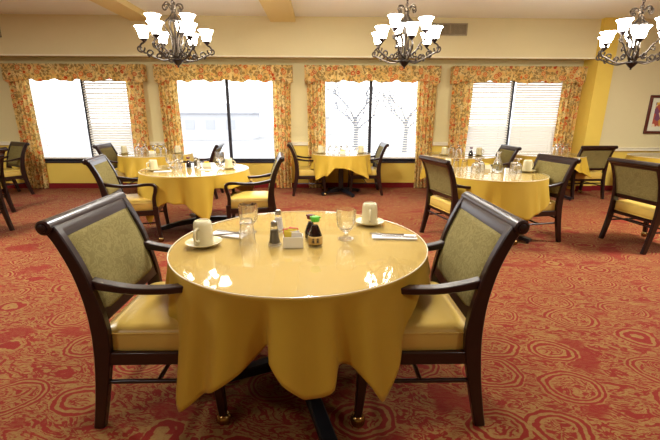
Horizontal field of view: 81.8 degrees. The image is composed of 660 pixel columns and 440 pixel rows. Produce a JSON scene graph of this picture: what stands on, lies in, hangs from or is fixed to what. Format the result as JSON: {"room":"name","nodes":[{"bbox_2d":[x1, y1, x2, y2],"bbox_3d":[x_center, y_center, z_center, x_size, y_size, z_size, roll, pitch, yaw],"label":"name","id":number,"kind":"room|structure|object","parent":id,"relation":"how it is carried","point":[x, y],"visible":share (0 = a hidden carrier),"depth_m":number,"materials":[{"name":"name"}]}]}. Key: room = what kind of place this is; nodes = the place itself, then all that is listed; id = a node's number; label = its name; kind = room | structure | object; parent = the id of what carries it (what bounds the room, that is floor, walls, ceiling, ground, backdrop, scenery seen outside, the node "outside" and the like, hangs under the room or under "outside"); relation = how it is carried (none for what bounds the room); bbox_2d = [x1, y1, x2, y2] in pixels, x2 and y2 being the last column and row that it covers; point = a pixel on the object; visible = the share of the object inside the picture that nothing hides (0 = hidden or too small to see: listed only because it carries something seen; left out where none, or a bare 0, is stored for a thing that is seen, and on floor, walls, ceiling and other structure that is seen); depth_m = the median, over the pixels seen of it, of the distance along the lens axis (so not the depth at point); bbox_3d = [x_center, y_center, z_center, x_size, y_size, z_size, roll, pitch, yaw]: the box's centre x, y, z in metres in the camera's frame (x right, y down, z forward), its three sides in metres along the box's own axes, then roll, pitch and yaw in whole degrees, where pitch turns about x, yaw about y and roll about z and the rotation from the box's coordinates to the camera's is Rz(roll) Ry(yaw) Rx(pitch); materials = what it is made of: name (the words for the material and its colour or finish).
{"room":"restaurant dining room","nodes":[
{"label":"restaurant dining room","id":0,"kind":"room"},
{"bbox_2d":[0,57,583,182],"bbox_3d":[-1.869,-2.173,7.435,14.600,3.090,0.200,0,15,-1],"label":"wall","id":1,"kind":"structure","parent":0,"point":[9,132],"depth_m":7.32,"materials":[{"name":"beige paint"}]},
{"bbox_2d":[29,80,95,162],"bbox_3d":[-4.708,-1.984,7.371,2.120,1.735,0.140,0,15,-1],"label":"window","id":2,"kind":"structure","parent":1,"relation":"in","point":[81,81],"depth_m":7.50,"materials":[{"name":"black metal"}]},
{"bbox_2d":[29,80,90,158],"bbox_3d":[-5.226,-2.012,7.329,0.970,1.650,0.048,0,15,-1],"label":"window blind","id":3,"kind":"object","parent":2,"relation":"attached to","point":[29,80],"visible":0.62,"depth_m":7.39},
{"bbox_2d":[0,63,147,82],"bbox_3d":[-4.703,-2.694,7.023,2.544,0.339,0.189,0,15,-1],"label":"valance","id":4,"kind":"object","parent":1,"relation":"attached to","point":[13,72],"visible":1,"depth_m":6.96,"materials":[{"name":"fabric"}]},
{"bbox_2d":[8,79,48,187],"bbox_3d":[-5.762,-1.669,7.293,0.345,2.145,0.094,0,15,-1],"label":"curtain","id":5,"kind":"object","parent":4,"relation":"hanging from","point":[20,91],"visible":0.93,"depth_m":7.28,"materials":[{"name":"fabric"}]},
{"bbox_2d":[125,79,149,151],"bbox_3d":[-3.649,-1.677,7.339,0.345,2.145,0.094,0,15,-1],"label":"curtain","id":6,"kind":"object","parent":4,"relation":"hanging from","point":[135,91],"visible":0.56,"depth_m":7.23,"materials":[{"name":"fabric"}]},
{"bbox_2d":[82,80,133,155],"bbox_3d":[-4.189,-2.016,7.351,0.970,1.650,0.047,0,15,-1],"label":"window blind","id":7,"kind":"object","parent":1,"relation":"attached to","point":[118,149],"visible":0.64,"depth_m":7.34,"materials":[{"name":"plastic"}]},
{"bbox_2d":[6,183,422,187],"bbox_3d":[-2.170,-0.701,7.718,14.000,0.100,0.020,0,15,-1],"label":"baseboard","id":8,"kind":"structure","parent":1,"relation":"attached to","point":[51,185],"depth_m":7.74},
{"bbox_2d":[152,64,292,84],"bbox_3d":[-1.974,-2.696,7.089,2.544,0.356,0.180,0,15,-1],"label":"valance","id":9,"kind":"object","parent":1,"relation":"attached to","point":[161,72],"visible":1,"depth_m":7.02,"materials":[{"name":"fabric"}]},
{"bbox_2d":[158,79,183,150],"bbox_3d":[-3.033,-1.679,7.352,0.345,2.145,0.094,0,15,-1],"label":"curtain","id":10,"kind":"object","parent":9,"relation":"hanging from","point":[168,90],"visible":0.59,"depth_m":7.25,"materials":[{"name":"fabric"}]},
{"bbox_2d":[272,80,291,187],"bbox_3d":[-0.921,-1.686,7.398,0.357,2.145,0.095,0,15,-1],"label":"curtain","id":11,"kind":"object","parent":9,"relation":"hanging from","point":[281,91],"visible":0.88,"depth_m":7.36,"materials":[{"name":"fabric"}]},
{"bbox_2d":[0,142,447,144],"bbox_3d":[-2.168,-1.501,7.486,14.000,0.065,0.045,0,15,-1],"label":"trim","id":12,"kind":"structure","parent":1,"relation":"attached to","point":[1,143],"depth_m":7.49,"materials":[{"name":"white paint"}]},
{"bbox_2d":[200,80,274,162],"bbox_3d":[-1.979,-1.993,7.430,2.120,1.735,0.140,0,15,-1],"label":"window","id":13,"kind":"structure","parent":1,"relation":"in","point":[237,160],"depth_m":7.60,"materials":[{"name":"black metal"}]},
{"bbox_2d":[0,14,601,59],"bbox_3d":[-2.051,-3.283,6.867,14.220,0.650,0.300,0,15,-1],"label":"soffit","id":14,"kind":"object","parent":1,"relation":"attached to","point":[20,33],"depth_m":6.76,"materials":[{"name":"beige paint"}]},
{"bbox_2d":[325,84,369,147],"bbox_3d":[0.274,-2.031,7.449,0.970,1.650,0.048,0,15,-1],"label":"window blind","id":15,"kind":"object","parent":1,"relation":"attached to","point":[359,94],"visible":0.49,"depth_m":7.47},
{"bbox_2d":[304,65,440,85],"bbox_3d":[0.798,-2.703,7.149,2.544,0.362,0.181,0,15,-1],"label":"valance","id":16,"kind":"object","parent":1,"relation":"attached to","point":[327,73],"visible":1,"depth_m":7.08,"materials":[{"name":"fabric"}]},
{"bbox_2d":[307,80,325,187],"bbox_3d":[-0.260,-1.688,7.412,0.357,2.145,0.095,0,15,-1],"label":"curtain","id":17,"kind":"object","parent":16,"relation":"hanging from","point":[316,113],"visible":0.71,"depth_m":7.34,"materials":[{"name":"fabric"}]},
{"bbox_2d":[414,81,436,187],"bbox_3d":[1.843,-1.696,7.458,0.386,2.145,0.094,0,15,-1],"label":"curtain","id":18,"kind":"object","parent":16,"relation":"hanging from","point":[426,91],"visible":0.84,"depth_m":7.40,"materials":[{"name":"fabric"}]},
{"bbox_2d":[368,81,414,162],"bbox_3d":[0.793,-2.003,7.490,2.120,1.735,0.140,0,15,-1],"label":"window","id":19,"kind":"structure","parent":1,"relation":"in","point":[371,82],"depth_m":7.61,"materials":[{"name":"black metal"}]},
{"bbox_2d":[371,83,417,158],"bbox_3d":[1.312,-2.035,7.471,0.970,1.650,0.048,0,15,-1],"label":"window blind","id":20,"kind":"object","parent":19,"relation":"attached to","point":[383,84],"visible":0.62,"depth_m":7.51,"materials":[{"name":"plastic"}]},
{"bbox_2d":[433,23,467,35],"bbox_3d":[2.132,-3.384,6.764,0.620,0.200,0.024,0,15,-1],"label":"air vent","id":21,"kind":"object","parent":1,"relation":"attached to","point":[449,29],"visible":0.88,"depth_m":6.76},
{"bbox_2d":[465,82,512,154],"bbox_3d":[3.047,-2.041,7.508,0.970,1.650,0.047,0,15,-1],"label":"window blind","id":22,"kind":"object","parent":1,"relation":"attached to","point":[470,128],"visible":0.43,"depth_m":7.52,"materials":[{"name":"plastic"}]},
{"bbox_2d":[504,81,514,144],"bbox_3d":[3.565,-2.012,7.550,2.120,1.735,0.140,0,15,-1],"label":"window","id":23,"kind":"structure","parent":1,"relation":"in","point":[513,83],"depth_m":7.54,"materials":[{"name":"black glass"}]},
{"bbox_2d":[450,66,587,85],"bbox_3d":[3.570,-2.716,7.205,2.544,0.353,0.189,0,15,-1],"label":"valance","id":24,"kind":"object","parent":1,"relation":"attached to","point":[473,74],"visible":1,"depth_m":7.14,"materials":[{"name":"fabric"}]},
{"bbox_2d":[447,81,472,151],"bbox_3d":[2.519,-1.698,7.473,0.386,2.145,0.094,0,15,-1],"label":"curtain","id":25,"kind":"object","parent":24,"relation":"hanging from","point":[461,100],"visible":0.62,"depth_m":7.37,"materials":[{"name":"fabric"}]},
{"bbox_2d":[552,81,581,152],"bbox_3d":[4.621,-1.705,7.519,0.368,2.145,0.095,0,15,-1],"label":"curtain","id":26,"kind":"object","parent":24,"relation":"hanging from","point":[570,95],"visible":0.57,"depth_m":7.41,"materials":[{"name":"fabric"}]},
{"bbox_2d":[509,82,562,151],"bbox_3d":[4.085,-2.045,7.531,0.970,1.650,0.047,0,15,-1],"label":"window blind","id":27,"kind":"object","parent":1,"relation":"attached to","point":[520,102],"visible":0.55,"depth_m":7.53,"materials":[{"name":"plastic"}]},
{"bbox_2d":[567,17,622,190],"bbox_3d":[4.986,-2.117,7.293,0.300,3.090,0.404,0,15,-1],"label":"column","id":28,"kind":"structure","parent":1,"relation":"attached to","point":[595,91],"depth_m":7.10,"materials":[{"name":"yellow paint"}]},
{"bbox_2d":[0,188,659,439],"bbox_3d":[0.465,1.035,1.793,19.000,0.100,12.890,0,15,-1],"label":"floor","id":29,"kind":"structure","parent":0,"point":[570,350],"depth_m":2.31,"materials":[{"name":"red carpet"}]},
{"bbox_2d":[0,153,14,230],"bbox_3d":[-4.336,-0.270,4.490,0.710,0.975,0.644,2,15,6],"label":"armchair","id":30,"kind":"object","parent":29,"relation":"on","point":[4,211],"visible":1,"depth_m":4.78,"materials":[{"name":"brown wood"}]},
{"bbox_2d":[0,147,15,212],"bbox_3d":[-5.036,-0.511,5.365,0.710,0.975,0.644,1,15,3],"label":"armchair","id":31,"kind":"object","parent":29,"relation":"on","point":[3,150],"visible":0.88,"depth_m":5.62,"materials":[{"name":"brown wood"}]},
{"bbox_2d":[4,141,34,194],"bbox_3d":[-5.855,-0.902,6.838,0.644,0.945,0.710,9,18,30],"label":"armchair","id":32,"kind":"object","parent":29,"relation":"on","point":[15,157],"visible":0.98,"depth_m":6.87,"materials":[{"name":"brown wood"}]},
{"bbox_2d":[92,142,137,184],"bbox_3d":[-3.645,-0.885,6.797,0.710,0.945,0.644,-2,15,-7],"label":"armchair","id":33,"kind":"object","parent":29,"relation":"on","point":[108,149],"visible":0.28,"depth_m":6.64,"materials":[{"name":"brown wood"}]},
{"bbox_2d":[82,154,169,241],"bbox_3d":[-2.332,-0.263,4.483,0.710,0.975,0.644,-4,16,-14],"label":"armchair","id":34,"kind":"object","parent":29,"relation":"on","point":[107,179],"visible":0.73,"depth_m":4.30,"materials":[{"name":"brown wood"}]},
{"bbox_2d":[35,191,231,428],"bbox_3d":[-0.827,0.414,1.946,0.710,1.021,0.644,0,15,-1],"label":"armchair","id":35,"kind":"object","parent":29,"relation":"on","point":[107,250],"visible":0.69,"depth_m":1.72,"materials":[{"name":"brown wood"}]},
{"bbox_2d":[161,213,238,229],"bbox_3d":[-1.720,-0.284,4.986,1.302,0.743,1.302,0,15,-1],"label":"dining table","id":36,"kind":"object","parent":29,"relation":"on","point":[195,217],"visible":0.26,"depth_m":4.97,"materials":[{"name":"brown wood"}]},
{"bbox_2d":[137,169,253,225],"bbox_3d":[-1.711,-0.381,4.952,1.392,0.549,1.398,0,15,-1],"label":"tablecloth","id":37,"kind":"object","parent":36,"relation":"on","point":[176,188],"visible":0.62,"depth_m":4.33,"materials":[{"name":"fabric"}]},
{"bbox_2d":[138,163,248,176],"bbox_3d":[-1.719,-0.652,4.885,1.328,0.009,1.328,0,15,-1],"label":"glass tabletop","id":38,"kind":"object","parent":37,"relation":"on","point":[213,165],"visible":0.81,"depth_m":4.83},
{"bbox_2d":[165,154,173,167],"bbox_3d":[-2.079,-0.766,4.960,0.110,0.170,0.111,0,15,-1],"label":"water goblet","id":39,"kind":"object","parent":38,"relation":"on","point":[169,158],"visible":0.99,"depth_m":4.92,"materials":[{"name":"clear glass"}]},
{"bbox_2d":[215,151,223,165],"bbox_3d":[-1.488,-0.827,5.154,0.120,0.187,0.122,0,15,-1],"label":"water goblet","id":40,"kind":"object","parent":38,"relation":"on","point":[219,156],"visible":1,"depth_m":5.11,"materials":[{"name":"clear glass"}]},
{"bbox_3d":[-2.175,-0.621,4.707,0.188,0.023,0.188,0,15,-1],"label":"saucer","id":41,"kind":"object","parent":38,"relation":"on","visible":0},
{"bbox_2d":[146,159,157,169],"bbox_3d":[-2.176,-0.676,4.678,0.103,0.127,0.130,2,15,6],"label":"coffee mug","id":42,"kind":"object","parent":41,"relation":"on","point":[153,165],"visible":0.94,"depth_m":4.65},
{"bbox_3d":[-1.299,-0.672,4.900,0.188,0.023,0.188,0,15,-1],"label":"saucer","id":43,"kind":"object","parent":38,"relation":"on","visible":0},
{"bbox_2d":[225,158,235,167],"bbox_3d":[-1.288,-0.728,4.877,0.130,0.127,0.103,9,18,30],"label":"coffee mug","id":44,"kind":"object","parent":43,"relation":"on","point":[228,161],"visible":0.99,"depth_m":4.85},
{"bbox_2d":[183,142,224,198],"bbox_3d":[-2.268,-0.889,6.823,0.710,0.945,0.644,-1,15,-5],"label":"armchair","id":45,"kind":"object","parent":29,"relation":"on","point":[218,147],"visible":0.24,"depth_m":6.64,"materials":[{"name":"brown wood"}]},
{"bbox_2d":[224,152,284,220],"bbox_3d":[-0.909,-0.310,4.670,0.710,0.975,0.644,-2,15,-8],"label":"armchair","id":46,"kind":"object","parent":29,"relation":"on","point":[265,200],"visible":0.82,"depth_m":4.42,"materials":[{"name":"brown wood"}]},
{"bbox_2d":[228,357,337,439],"bbox_3d":[-0.162,0.491,2.176,1.336,0.743,1.385,0,15,-1],"label":"dining table","id":47,"kind":"object","parent":29,"relation":"on","point":[322,423],"visible":0.12,"depth_m":1.81,"materials":[{"name":"brown wood"}]},
{"bbox_2d":[165,212,430,411],"bbox_3d":[-0.152,0.404,2.154,1.439,0.574,1.485,0,15,-1],"label":"tablecloth","id":48,"kind":"object","parent":47,"relation":"on","point":[307,340],"visible":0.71,"depth_m":1.58,"materials":[{"name":"fabric"}]},
{"bbox_2d":[167,211,427,298],"bbox_3d":[-0.161,0.116,2.099,1.362,0.009,1.362,0,15,-1],"label":"glass tabletop","id":49,"kind":"object","parent":48,"relation":"on","point":[173,270],"visible":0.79,"depth_m":1.59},
{"bbox_2d":[185,236,221,247],"bbox_3d":[-0.665,0.121,2.015,0.188,0.023,0.188,0,15,-1],"label":"saucer","id":50,"kind":"object","parent":49,"relation":"on","point":[190,242],"visible":0.57,"depth_m":2.00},
{"bbox_2d":[193,218,213,246],"bbox_3d":[-0.675,0.065,1.990,0.130,0.127,0.103,-15,21,-43],"label":"coffee mug","id":51,"kind":"object","parent":50,"relation":"on","point":[202,228],"visible":0.99,"depth_m":1.96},
{"bbox_2d":[213,231,238,237],"bbox_3d":[-0.588,0.080,2.197,0.210,0.006,0.090,5,16,18],"label":"napkin","id":52,"kind":"object","parent":49,"relation":"on","point":[236,235],"visible":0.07,"depth_m":2.18,"materials":[{"name":"white paper"}]},
{"bbox_2d":[239,217,255,245],"bbox_3d":[-0.444,0.059,2.034,0.085,0.135,0.085,6,16,20],"label":"drinking glass","id":53,"kind":"object","parent":49,"relation":"on","point":[246,227],"visible":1,"depth_m":2.01,"materials":[{"name":"clear"}]},
{"bbox_2d":[238,202,257,232],"bbox_3d":[-0.472,-0.010,2.217,0.110,0.170,0.111,0,15,-1],"label":"water goblet","id":54,"kind":"object","parent":49,"relation":"on","point":[246,209],"visible":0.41,"depth_m":2.17,"materials":[{"name":"clear glass"}]},
{"bbox_2d":[268,220,281,246],"bbox_3d":[-0.293,0.067,2.008,0.070,0.133,0.070,6,16,20],"label":"shaker","id":55,"kind":"object","parent":49,"relation":"on","point":[274,241],"visible":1,"depth_m":1.99,"materials":[{"name":"clear glass"}]},
{"bbox_2d":[275,209,283,232],"bbox_3d":[-0.304,0.002,2.244,0.070,0.133,0.070,6,16,20],"label":"shaker","id":56,"kind":"object","parent":49,"relation":"on","point":[278,217],"visible":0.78,"depth_m":2.23,"materials":[{"name":"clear glass"}]},
{"bbox_2d":[283,233,302,247],"bbox_3d":[-0.193,0.108,2.001,0.104,0.058,0.068,-1,15,-3],"label":"holder","id":57,"kind":"object","parent":49,"relation":"on","point":[288,242],"visible":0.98,"depth_m":1.97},
{"bbox_2d":[304,214,314,238],"bbox_3d":[-0.108,0.036,2.118,0.069,0.136,0.069,0,15,-1],"label":"sauce bottle","id":58,"kind":"object","parent":49,"relation":"on","point":[309,225],"visible":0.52,"depth_m":2.10,"materials":[{"name":"clear glass"}]},
{"bbox_2d":[308,215,322,245],"bbox_3d":[-0.077,0.056,2.009,0.078,0.155,0.080,0,15,-1],"label":"sauce bottle","id":59,"kind":"object","parent":49,"relation":"on","point":[315,238],"visible":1,"depth_m":1.99,"materials":[{"name":"clear glass"}]},
{"bbox_2d":[336,207,355,240],"bbox_3d":[0.089,0.023,2.103,0.110,0.170,0.111,0,15,-1],"label":"water goblet","id":60,"kind":"object","parent":49,"relation":"on","point":[345,216],"visible":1,"depth_m":2.07,"materials":[{"name":"clear glass"}]},
{"bbox_2d":[356,217,383,225],"bbox_3d":[0.250,0.014,2.416,0.188,0.023,0.188,0,15,-1],"label":"saucer","id":61,"kind":"object","parent":49,"relation":"on","point":[358,220],"visible":0.59,"depth_m":2.40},
{"bbox_2d":[361,202,377,223],"bbox_3d":[0.242,-0.042,2.389,0.103,0.127,0.130,11,19,35],"label":"coffee mug","id":62,"kind":"object","parent":61,"relation":"on","point":[369,209],"visible":0.98,"depth_m":2.36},
{"bbox_2d":[372,234,417,239],"bbox_3d":[0.363,0.093,2.160,0.250,0.006,0.085,1,15,5],"label":"napkin","id":63,"kind":"object","parent":49,"relation":"on","point":[374,236],"visible":0.87,"depth_m":2.13,"materials":[{"name":"white paper"}]},
{"bbox_2d":[287,142,326,195],"bbox_3d":[-0.427,-0.965,7.119,0.710,0.945,0.644,-1,15,-4],"label":"armchair","id":64,"kind":"object","parent":29,"relation":"on","point":[300,172],"visible":0.73,"depth_m":6.88,"materials":[{"name":"brown wood"}]},
{"bbox_2d":[321,169,359,196],"bbox_3d":[0.203,-0.857,7.092,1.052,0.743,1.052,0,15,-1],"label":"dining table","id":65,"kind":"object","parent":29,"relation":"on","point":[340,187],"visible":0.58,"depth_m":7.08,"materials":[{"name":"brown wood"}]},
{"bbox_2d":[310,153,371,179],"bbox_3d":[0.205,-1.020,7.051,1.131,0.418,1.138,0,15,-1],"label":"tablecloth","id":66,"kind":"object","parent":65,"relation":"on","point":[322,166],"visible":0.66,"depth_m":6.59,"materials":[{"name":"fabric"}]},
{"bbox_2d":[312,150,370,155],"bbox_3d":[0.204,-1.225,6.991,1.078,0.009,1.078,0,15,-1],"label":"glass tabletop","id":67,"kind":"object","parent":66,"relation":"on","point":[326,152],"visible":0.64,"depth_m":6.72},
{"bbox_2d":[347,141,388,195],"bbox_3d":[0.690,-0.978,7.174,0.710,0.945,0.644,0,15,-1],"label":"armchair","id":68,"kind":"object","parent":29,"relation":"on","point":[376,172],"visible":0.74,"depth_m":6.94,"materials":[{"name":"brown wood"}]},
{"bbox_2d":[350,191,529,427],"bbox_3d":[0.445,0.415,1.955,0.710,1.021,0.644,0,15,-1],"label":"armchair","id":69,"kind":"object","parent":29,"relation":"on","point":[445,325],"visible":0.73,"depth_m":1.73,"materials":[{"name":"brown wood"}]},
{"bbox_2d":[419,155,470,232],"bbox_3d":[1.479,-0.255,4.488,0.710,0.975,0.644,-4,16,-14],"label":"armchair","id":70,"kind":"object","parent":29,"relation":"on","point":[440,176],"visible":0.6,"depth_m":4.37,"materials":[{"name":"brown wood"}]},
{"bbox_2d":[490,144,521,167],"bbox_3d":[2.720,-0.797,6.533,0.710,0.945,0.644,0,15,-1],"label":"armchair","id":71,"kind":"object","parent":29,"relation":"on","point":[509,152],"visible":0.25,"depth_m":6.31,"materials":[{"name":"brown wood"}]},
{"bbox_2d":[518,235,531,242],"bbox_3d":[1.958,-0.193,4.690,1.172,0.743,1.172,0,15,-1],"label":"dining table","id":72,"kind":"object","parent":29,"relation":"on","point":[521,237],"visible":0.16,"depth_m":4.42,"materials":[{"name":"black metal"}]},
{"bbox_2d":[454,172,549,220],"bbox_3d":[1.969,-0.332,4.618,1.267,0.449,1.306,-1,15,-6],"label":"tablecloth","id":73,"kind":"object","parent":72,"relation":"on","point":[524,200],"visible":0.6,"depth_m":4.08,"materials":[{"name":"fabric"}]},
{"bbox_2d":[453,167,549,181],"bbox_3d":[1.959,-0.562,4.589,1.198,0.009,1.198,0,15,-1],"label":"glass tabletop","id":74,"kind":"object","parent":73,"relation":"on","point":[504,170],"visible":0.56,"depth_m":4.55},
{"bbox_2d":[471,158,480,172],"bbox_3d":[1.760,-0.655,4.590,0.110,0.170,0.111,0,15,-1],"label":"water goblet","id":75,"kind":"object","parent":74,"relation":"on","point":[475,168],"visible":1,"depth_m":4.56,"materials":[{"name":"clear glass"}]},
{"bbox_2d":[492,152,502,172],"bbox_3d":[2.038,-0.703,4.624,0.120,0.245,0.120,0,15,-1],"label":"carafe","id":76,"kind":"object","parent":74,"relation":"on","point":[497,166],"visible":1,"depth_m":4.59,"materials":[{"name":"clear glass"}]},
{"bbox_2d":[509,162,516,173],"bbox_3d":[2.170,-0.616,4.516,0.085,0.135,0.085,6,16,20],"label":"drinking glass","id":77,"kind":"object","parent":74,"relation":"on","point":[513,166],"visible":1,"depth_m":4.49,"materials":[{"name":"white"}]},
{"bbox_3d":[2.417,-0.603,4.681,0.203,0.025,0.203,0,15,-1],"label":"saucer","id":78,"kind":"object","parent":74,"relation":"on","visible":0},
{"bbox_2d":[522,160,533,170],"bbox_3d":[2.431,-0.666,4.661,0.140,0.137,0.112,3,16,11],"label":"coffee mug","id":79,"kind":"object","parent":78,"relation":"on","point":[528,165],"visible":0.91,"depth_m":4.62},
{"bbox_2d":[513,153,580,244],"bbox_3d":[2.364,-0.269,4.550,0.710,0.975,0.644,-3,16,-11],"label":"armchair","id":80,"kind":"object","parent":29,"relation":"on","point":[559,169],"visible":0.35,"depth_m":4.35,"materials":[{"name":"brown wood"}]},
{"bbox_2d":[564,195,572,200],"bbox_3d":[3.927,-0.814,6.971,1.152,0.743,1.152,0,15,-1],"label":"dining table","id":81,"kind":"object","parent":29,"relation":"on","point":[565,196],"visible":0.1,"depth_m":6.64,"materials":[{"name":"brown wood"}]},
{"bbox_2d":[513,155,590,177],"bbox_3d":[3.927,-1.001,6.920,1.281,0.367,1.285,0,15,-1],"label":"tablecloth","id":82,"kind":"object","parent":81,"relation":"on","point":[583,167],"visible":0.25,"depth_m":6.48,"materials":[{"name":"fabric"}]},
{"bbox_2d":[517,151,586,157],"bbox_3d":[3.928,-1.183,6.869,1.178,0.009,1.178,0,15,-1],"label":"glass tabletop","id":83,"kind":"object","parent":82,"relation":"on","point":[523,153],"visible":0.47,"depth_m":6.81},
{"bbox_2d":[567,146,617,198],"bbox_3d":[4.540,-0.887,6.878,0.644,0.945,0.710,-1,15,-3],"label":"armchair","id":84,"kind":"object","parent":29,"relation":"on","point":[597,156],"visible":0.6,"depth_m":6.66,"materials":[{"name":"brown wood"}]},
{"bbox_2d":[598,157,659,254],"bbox_3d":[3.565,-0.181,4.239,0.710,0.975,0.644,-2,15,-7],"label":"armchair","id":85,"kind":"object","parent":29,"relation":"on","point":[637,182],"visible":1,"depth_m":4.15,"materials":[{"name":"brown wood"}]},
{"bbox_3d":[-3.114,-0.822,6.933,1.212,0.743,1.212,0,15,-1],"label":"dining table","id":86,"kind":"object","parent":29,"relation":"on","visible":0},
{"bbox_2d":[117,153,193,177],"bbox_3d":[-3.112,-1.017,6.875,1.282,0.346,1.290,-8,17,-27],"label":"tablecloth","id":87,"kind":"object","parent":86,"relation":"on","point":[130,166],"visible":0.44,"depth_m":6.28,"materials":[{"name":"fabric"}]},
{"bbox_2d":[117,150,192,156],"bbox_3d":[-3.113,-1.190,6.832,1.238,0.009,1.238,0,15,-1],"label":"glass tabletop","id":88,"kind":"object","parent":87,"relation":"on","point":[131,154],"visible":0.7,"depth_m":6.63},
{"bbox_3d":[2.270,-0.774,6.809,1.192,0.743,1.192,0,15,-1],"label":"dining table","id":89,"kind":"object","parent":29,"relation":"on","visible":0},
{"bbox_2d":[420,155,495,179],"bbox_3d":[2.274,-0.938,6.763,1.266,0.413,1.252,11,19,36],"label":"tablecloth","id":90,"kind":"object","parent":89,"relation":"on","point":[490,160],"visible":0.2,"depth_m":6.22,"materials":[{"name":"fabric"}]},
{"bbox_2d":[424,152,496,158],"bbox_3d":[2.271,-1.143,6.708,1.218,0.009,1.218,0,15,-1],"label":"glass tabletop","id":91,"kind":"object","parent":90,"relation":"on","point":[431,154],"visible":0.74,"depth_m":6.58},
{"bbox_3d":[5.974,-0.734,6.697,1.312,0.743,1.312,0,15,-1],"label":"dining table","id":92,"kind":"object","parent":29,"relation":"on","visible":0},
{"bbox_2d":[625,154,659,162],"bbox_3d":[5.976,-0.904,6.653,1.372,0.402,1.367,5,16,18],"label":"tablecloth","id":93,"kind":"object","parent":92,"relation":"on","point":[655,160],"visible":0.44,"depth_m":6.47,"materials":[{"name":"fabric"}]},
{"bbox_2d":[627,152,659,158],"bbox_3d":[5.974,-1.102,6.596,1.338,0.009,1.338,0,15,-1],"label":"glass tabletop","id":94,"kind":"object","parent":93,"relation":"on","point":[639,154],"visible":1,"depth_m":6.84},
{"bbox_2d":[0,0,659,18],"bbox_3d":[0.473,-2.065,0.940,19.000,0.150,12.884,0,15,-1],"label":"ceiling","id":95,"kind":"structure","parent":0,"point":[557,9],"depth_m":6.14,"materials":[{"name":"white paint"}]},
{"bbox_2d":[90,0,146,20],"bbox_3d":[-3.201,-2.532,3.062,0.370,0.090,7.384,0,15,-1],"label":"ceiling beam","id":96,"kind":"structure","parent":95,"relation":"attached to","point":[123,8],"depth_m":5.92,"materials":[{"name":"paint"}]},
{"bbox_2d":[134,0,214,67],"bbox_3d":[-1.804,-2.362,4.393,0.844,1.115,0.844,0,15,-1],"label":"chandelier","id":97,"kind":"object","parent":95,"relation":"hanging from","point":[185,26],"visible":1,"depth_m":4.38,"materials":[{"name":"glass"}]},
{"bbox_2d":[259,0,294,21],"bbox_3d":[-0.745,-2.540,3.115,0.436,0.090,7.384,0,15,-1],"label":"ceiling beam","id":98,"kind":"structure","parent":95,"relation":"attached to","point":[276,10],"depth_m":5.96,"materials":[{"name":"paint"}]},
{"bbox_2d":[371,0,442,68],"bbox_3d":[0.895,-2.372,4.452,0.844,1.115,0.844,-4,16,-15],"label":"chandelier","id":99,"kind":"object","parent":95,"relation":"hanging from","point":[410,28],"visible":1,"depth_m":4.41,"materials":[{"name":"glass"}]},
{"bbox_2d":[596,0,659,69],"bbox_3d":[3.675,-2.381,4.512,0.844,1.115,0.844,4,16,15],"label":"chandelier","id":100,"kind":"object","parent":95,"relation":"hanging from","point":[640,27],"visible":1,"depth_m":4.52,"materials":[{"name":"glass"}]},
{"bbox_2d":[592,18,659,184],"bbox_3d":[7.486,-2.114,7.306,4.700,3.090,0.220,0,15,-1],"label":"wall","id":101,"kind":"structure","parent":0,"point":[630,92],"depth_m":7.12,"materials":[{"name":"beige paint"}]},
{"bbox_2d":[575,185,612,190],"bbox_3d":[7.326,-0.634,7.559,5.020,0.100,0.070,0,15,-1],"label":"baseboard","id":102,"kind":"structure","parent":101,"relation":"attached to","point":[593,187],"depth_m":7.52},
{"bbox_2d":[615,147,659,150],"bbox_3d":[7.487,-1.368,7.374,4.700,0.065,0.045,0,15,-1],"label":"trim","id":103,"kind":"structure","parent":101,"relation":"attached to","point":[619,148],"depth_m":7.33,"materials":[{"name":"white paint"}]},
{"bbox_2d":[643,95,659,133],"bbox_3d":[6.404,-1.985,7.183,0.870,0.700,0.030,0,15,-1],"label":"framed picture","id":104,"kind":"object","parent":101,"relation":"attached to","point":[652,122],"visible":1,"depth_m":7.19,"materials":[{"name":"brown wood"}]},
{"bbox_2d":[651,102,659,126],"bbox_3d":[6.404,-1.984,7.182,0.610,0.440,0.005,0,15,-1],"label":"print","id":105,"kind":"object","parent":104,"relation":"attached to","point":[655,117],"depth_m":7.18},
{"bbox_3d":[-9.129,-0.469,1.160,0.200,3.090,12.884,0,15,-1],"label":"wall","id":106,"kind":"structure","parent":0,"visible":0},
{"bbox_2d":[0,54,595,58],"bbox_3d":[-2.048,-2.925,6.800,14.220,0.025,0.020,0,15,-1],"label":"trim","id":107,"kind":"structure","parent":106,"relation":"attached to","point":[0,54],"depth_m":6.82,"materials":[{"name":"white paint"}]},
{"label":"outside","id":108,"kind":"structure","parent":0,"visible":0},
{"bbox_2d":[38,126,553,157],"bbox_3d":[-1.084,-10.624,48.238,120.000,0.200,81.316,0,15,-1],"label":"ground","id":109,"kind":"structure","parent":108,"point":[263,146],"depth_m":33.45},
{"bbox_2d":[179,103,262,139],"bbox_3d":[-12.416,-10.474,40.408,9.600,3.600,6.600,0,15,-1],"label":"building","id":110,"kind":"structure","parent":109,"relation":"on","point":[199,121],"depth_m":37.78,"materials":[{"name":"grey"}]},
{"bbox_2d":[325,110,331,135],"bbox_3d":[-3.093,-12.431,48.380,6.600,3.200,6.600,0,15,-1],"label":"building","id":111,"kind":"structure","parent":109,"relation":"on","point":[326,111],"depth_m":45.77,"materials":[{"name":"grey"}]},
{"bbox_2d":[325,81,393,150],"bbox_3d":[1.355,-5.601,21.109,4.985,4.491,4.694,0,15,-1],"label":"bare tree","id":112,"kind":"object","parent":109,"relation":"on","point":[366,91],"visible":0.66,"depth_m":21.26,"materials":[{"name":"grey plant"}]},
{"bbox_2d":[381,87,416,151],"bbox_3d":[5.439,-6.605,25.317,4.144,4.221,4.503,4,16,14],"label":"bare tree","id":113,"kind":"object","parent":109,"relation":"on","point":[389,91],"visible":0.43,"depth_m":25.25,"materials":[{"name":"grey plant"}]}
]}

